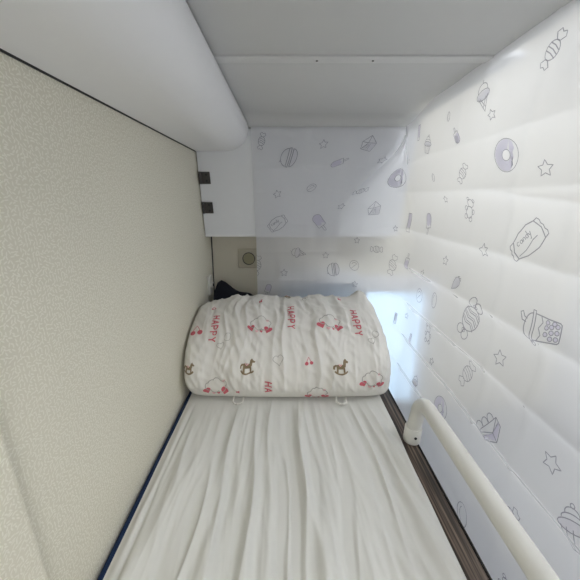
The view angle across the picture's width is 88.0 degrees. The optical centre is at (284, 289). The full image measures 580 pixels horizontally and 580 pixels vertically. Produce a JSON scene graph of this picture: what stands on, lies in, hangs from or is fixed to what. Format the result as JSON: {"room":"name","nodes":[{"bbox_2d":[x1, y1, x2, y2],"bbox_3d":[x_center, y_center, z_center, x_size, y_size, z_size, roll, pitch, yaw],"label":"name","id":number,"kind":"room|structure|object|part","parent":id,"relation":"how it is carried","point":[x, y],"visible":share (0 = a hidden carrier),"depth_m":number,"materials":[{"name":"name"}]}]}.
{"room":"train carriage","nodes":[
{"label":"train carriage","id":0,"kind":"room"},
{"bbox_2d":[0,52,213,579],"bbox_3d":[-0.372,0.272,0.580,0.070,1.440,2.050,0,17,0],"label":"wall","id":1,"kind":"structure","parent":0,"point":[106,253],"depth_m":0.54,"materials":[{"name":"beige paper"}]},
{"bbox_2d":[0,0,248,151],"bbox_3d":[-0.245,-0.326,0.281,0.212,0.112,1.829,0,17,0],"label":"housing","id":2,"kind":"object","parent":1,"relation":"attached to","point":[150,62],"visible":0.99,"depth_m":0.42,"materials":[{"name":"white paint"}]},
{"bbox_2d":[207,274,213,294],"bbox_3d":[-0.351,-0.025,1.428,0.022,0.090,0.055,0,17,0],"label":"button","id":3,"kind":"object","parent":1,"relation":"attached to","point":[209,278],"visible":1,"depth_m":1.41,"materials":[{"name":"white plastic"}]},
{"bbox_2d":[212,237,256,294],"bbox_3d":[0.526,-0.340,1.449,1.848,2.100,0.030,0,17,0],"label":"wall","id":4,"kind":"structure","parent":0,"point":[225,249],"depth_m":1.50,"materials":[{"name":"beige paint"}]},
{"bbox_2d":[211,237,214,290],"bbox_3d":[-0.361,-0.021,1.526,0.013,0.525,0.010,0,17,0],"label":"trim","id":5,"kind":"structure","parent":4,"relation":"attached to","point":[211,237],"depth_m":1.49,"materials":[{"name":"grey rubber"}]},
{"bbox_2d":[196,129,255,236],"bbox_3d":[0.072,-0.444,1.295,0.856,0.420,0.200,0,17,0],"label":"upper cabinet","id":6,"kind":"object","parent":4,"relation":"attached to","point":[226,182],"visible":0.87,"depth_m":1.25,"materials":[{"name":"white laminate"}]},
{"bbox_2d":[238,249,256,267],"bbox_3d":[-0.182,-0.156,1.480,0.100,0.096,0.018,0,17,0],"label":"wall socket","id":7,"kind":"object","parent":4,"relation":"attached to","point":[247,258],"visible":0.8,"depth_m":1.48,"materials":[{"name":"beige plastic"}]},
{"bbox_2d":[186,0,571,128],"bbox_3d":[0.051,-0.439,0.467,0.898,0.054,1.850,0,17,0],"label":"ceiling","id":8,"kind":"structure","parent":0,"point":[266,94],"depth_m":0.59,"materials":[{"name":"white paint"}]},
{"bbox_2d":[213,55,494,62],"bbox_3d":[0.066,-0.500,0.645,0.868,0.014,0.031,0,17,0],"label":"trim","id":9,"kind":"structure","parent":8,"relation":"attached to","point":[219,58],"depth_m":0.64,"materials":[{"name":"grey metal"}]},
{"bbox_2d":[251,0,579,579],"bbox_3d":[0.165,0.208,0.504,0.587,1.266,1.842,0,17,0],"label":"privacy curtain","id":10,"kind":"object","parent":8,"relation":"hanging from","point":[459,224],"visible":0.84,"depth_m":0.70,"materials":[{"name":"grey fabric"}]},
{"bbox_3d":[0.541,1.026,0.628,1.878,0.030,2.400,0,17,0],"label":"floor","id":11,"kind":"structure","parent":0,"visible":0},
{"bbox_2d":[97,388,491,579],"bbox_3d":[0.016,0.749,0.710,0.764,0.450,2.018,0,17,0],"label":"frame","id":12,"kind":"object","parent":11,"relation":"on","point":[473,567],"visible":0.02,"depth_m":0.71,"materials":[{"name":"brown wood"}]},
{"bbox_3d":[-0.009,0.603,0.650,0.713,0.133,1.990,0,17,0],"label":"mattress","id":13,"kind":"part","parent":12,"relation":"part of","materials":[{"name":"fabric"}]},
{"bbox_2d":[213,280,253,299],"bbox_3d":[-0.235,0.111,1.469,0.205,0.327,0.086,0,17,0],"label":"cloth bundle","id":14,"kind":"object","parent":12,"relation":"on","point":[223,290],"visible":0.25,"depth_m":1.41,"materials":[{"name":"black fabric"}]},
{"bbox_2d":[103,393,466,579],"bbox_3d":[0.002,0.538,0.581,0.703,0.030,1.796,0,17,0],"label":"sheet","id":15,"kind":"object","parent":12,"relation":"on","point":[259,488],"visible":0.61,"depth_m":0.71,"materials":[{"name":"white fabric"}]},
{"bbox_2d":[184,290,390,405],"bbox_3d":[0.012,0.190,1.183,0.752,0.312,0.413,0,17,0],"label":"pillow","id":16,"kind":"object","parent":15,"relation":"on","point":[259,345],"visible":1,"depth_m":1.05,"materials":[{"name":"white fabric"}]},
{"bbox_2d":[403,398,559,579],"bbox_3d":[0.383,0.549,0.304,0.051,0.170,1.259,0,17,0],"label":"guard rail","id":17,"kind":"object","parent":12,"relation":"attached to","point":[531,561],"visible":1,"depth_m":0.57,"materials":[{"name":"white"}]}
]}

